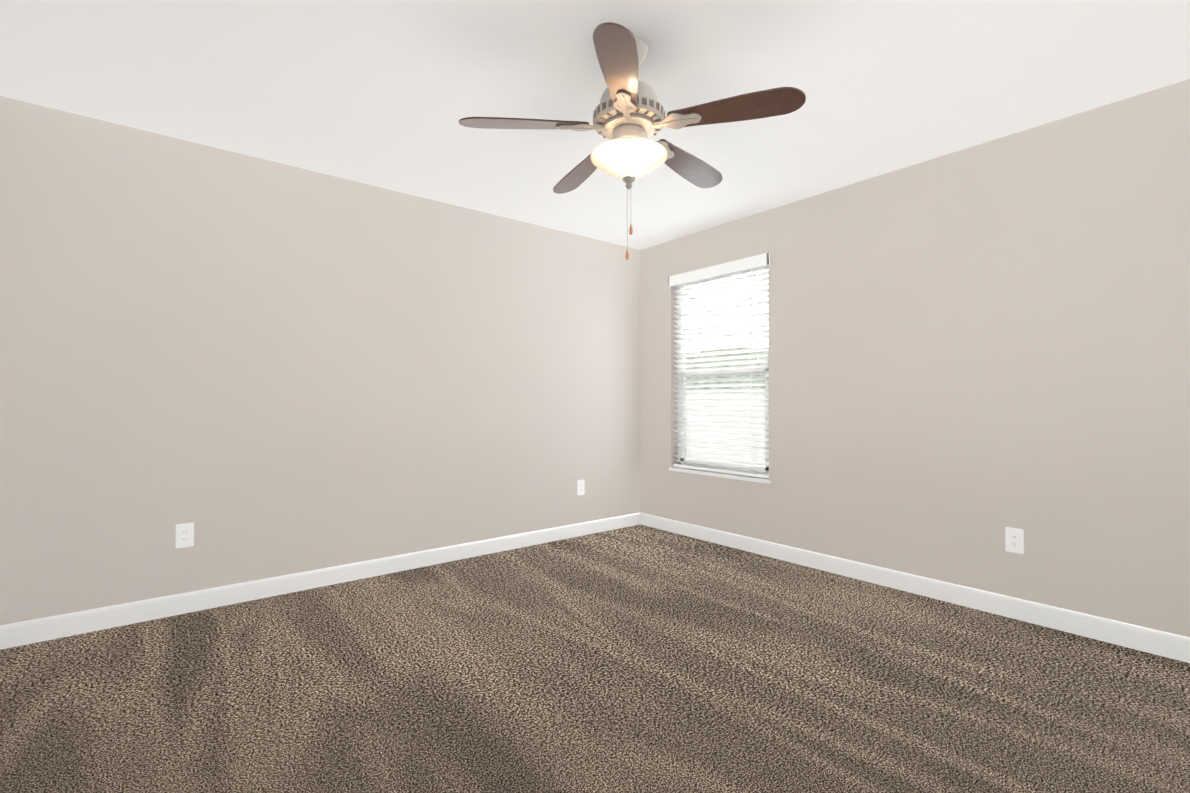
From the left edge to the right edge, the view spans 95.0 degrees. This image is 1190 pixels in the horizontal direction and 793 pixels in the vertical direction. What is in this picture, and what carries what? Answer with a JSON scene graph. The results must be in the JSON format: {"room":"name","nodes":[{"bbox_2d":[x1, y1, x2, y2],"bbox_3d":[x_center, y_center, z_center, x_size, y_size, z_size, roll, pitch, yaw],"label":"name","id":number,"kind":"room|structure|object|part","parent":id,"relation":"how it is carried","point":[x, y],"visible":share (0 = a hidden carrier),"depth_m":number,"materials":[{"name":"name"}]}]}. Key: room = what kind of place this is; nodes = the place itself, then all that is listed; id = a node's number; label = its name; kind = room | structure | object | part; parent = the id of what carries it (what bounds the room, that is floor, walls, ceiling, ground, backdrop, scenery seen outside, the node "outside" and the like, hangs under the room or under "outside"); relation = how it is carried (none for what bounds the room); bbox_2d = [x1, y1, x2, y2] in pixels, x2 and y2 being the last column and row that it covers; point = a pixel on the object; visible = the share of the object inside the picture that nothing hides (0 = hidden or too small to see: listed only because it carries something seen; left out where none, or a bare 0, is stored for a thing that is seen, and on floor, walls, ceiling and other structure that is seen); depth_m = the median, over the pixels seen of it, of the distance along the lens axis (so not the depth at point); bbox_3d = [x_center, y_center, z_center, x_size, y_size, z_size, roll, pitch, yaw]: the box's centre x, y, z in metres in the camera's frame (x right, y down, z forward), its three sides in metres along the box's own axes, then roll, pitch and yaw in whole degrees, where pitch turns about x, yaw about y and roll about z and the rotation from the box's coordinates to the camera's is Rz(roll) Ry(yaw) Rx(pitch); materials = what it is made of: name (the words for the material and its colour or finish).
{"room":"empty bedroom","nodes":[
{"label":"empty bedroom","id":0,"kind":"room"},
{"bbox_2d":[0,96,639,624],"bbox_3d":[-1.251,-0.105,3.910,4.500,2.600,0.150,0,-1,-39],"label":"wall","id":1,"kind":"structure","parent":0,"point":[254,368],"depth_m":3.25,"materials":[{"name":"paint"}]},
{"bbox_2d":[176,522,193,548],"bbox_3d":[-2.249,0.762,2.991,0.080,0.132,0.010,0,-1,-39],"label":"electrical outlet","id":2,"kind":"object","parent":1,"relation":"attached to","point":[184,534],"visible":1,"depth_m":2.99,"materials":[{"name":"white plastic"}]},
{"bbox_2d":[0,512,639,649],"bbox_3d":[-1.200,1.139,3.836,4.140,0.110,0.014,0,-1,-39],"label":"baseboard","id":3,"kind":"structure","parent":1,"relation":"attached to","point":[16,634],"depth_m":3.23,"materials":[{"name":"white wood"}]},
{"bbox_2d":[577,480,584,495],"bbox_3d":[-0.121,0.787,4.715,0.080,0.132,0.010,0,-1,-39],"label":"electrical outlet","id":4,"kind":"object","parent":1,"relation":"attached to","point":[580,487],"visible":1,"depth_m":4.71,"materials":[{"name":"white plastic"}]},
{"bbox_2d":[0,524,1189,792],"bbox_3d":[0.243,1.238,2.053,4.500,0.120,4.900,0,-1,-39],"label":"floor","id":5,"kind":"structure","parent":0,"point":[640,658],"depth_m":2.18,"materials":[{"name":"carpet"}]},
{"bbox_2d":[0,0,1189,249],"bbox_3d":[0.243,-1.482,2.077,4.500,0.120,4.900,0,-1,-39],"label":"ceiling","id":6,"kind":"structure","parent":0,"point":[388,94],"depth_m":2.45,"materials":[{"name":"white paint"}]},
{"bbox_2d":[459,22,805,259],"bbox_3d":[0.151,-0.987,2.263,1.268,0.865,1.279,0,-1,-39],"label":"fan","id":7,"kind":"object","parent":6,"relation":"hanging from","point":[630,119],"visible":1,"depth_m":2.11,"materials":[{"name":"brown wood"}]},
{"bbox_3d":[0.138,-1.131,2.223,0.295,0.578,0.295,0,-1,-39],"label":"motor","id":8,"kind":"part","parent":7,"relation":"part of","materials":[{"name":"grey metal"}]},
{"bbox_3d":[0.138,-0.935,2.221,0.314,0.090,0.314,0,-1,-39],"label":"lamp shade","id":9,"kind":"part","parent":7,"relation":"part of","materials":[{"name":"white glass"}]},
{"bbox_2d":[640,79,1189,636],"bbox_3d":[1.934,-0.109,3.434,0.150,2.600,4.600,0,-1,-39],"label":"wall","id":10,"kind":"structure","parent":0,"point":[974,351],"depth_m":3.03,"materials":[{"name":"paint"}]},
{"bbox_2d":[669,253,769,478],"bbox_3d":[1.039,-0.212,4.518,0.167,1.724,1.014,0,-1,-39],"label":"window blind","id":11,"kind":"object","parent":10,"relation":"in","point":[681,396],"depth_m":4.48,"materials":[{"name":"white plastic"}]},
{"bbox_2d":[683,284,691,464],"bbox_3d":[0.805,-0.207,4.798,0.055,1.620,0.101,0,-1,-24],"label":"blind cord","id":12,"kind":"object","parent":11,"relation":"hanging from","point":[688,284],"depth_m":4.77,"materials":[{"name":"white fabric"}]},
{"bbox_3d":[1.011,-0.226,4.495,0.095,1.696,1.014,0,-1,-39],"label":"window blind rails","id":13,"kind":"part","parent":11,"relation":"part of","materials":[{"name":"white plastic"}]},
{"bbox_2d":[750,268,758,408],"bbox_3d":[1.232,-0.212,4.224,0.047,1.620,0.101,0,-1,0],"label":"blind cord","id":14,"kind":"object","parent":11,"relation":"hanging from","point":[750,351],"depth_m":4.24,"materials":[{"name":"white fabric"}]},
{"bbox_2d":[669,467,770,483],"bbox_3d":[1.018,0.642,4.493,0.112,0.027,1.020,0,-1,-39],"label":"window ledge","id":15,"kind":"object","parent":10,"relation":"attached to","point":[729,476],"visible":0.75,"depth_m":4.41,"materials":[{"name":"white"}]},
{"bbox_2d":[640,512,1189,662],"bbox_3d":[1.870,1.135,3.371,0.014,0.110,4.600,0,-1,-39],"label":"baseboard","id":16,"kind":"structure","parent":10,"relation":"attached to","point":[1135,637],"depth_m":3.09,"materials":[{"name":"white wood"}]},
{"bbox_2d":[1005,527,1023,553],"bbox_3d":[2.243,0.770,2.917,0.010,0.132,0.080,0,-1,-39],"label":"electrical outlet","id":17,"kind":"object","parent":10,"relation":"attached to","point":[1014,540],"visible":1,"depth_m":2.92,"materials":[{"name":"white plastic"}]},
{"label":"outside","id":18,"kind":"structure","parent":0,"visible":0},
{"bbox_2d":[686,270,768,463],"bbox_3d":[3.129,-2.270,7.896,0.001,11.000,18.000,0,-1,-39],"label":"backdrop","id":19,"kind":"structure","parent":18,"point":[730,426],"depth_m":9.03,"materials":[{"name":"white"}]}
]}

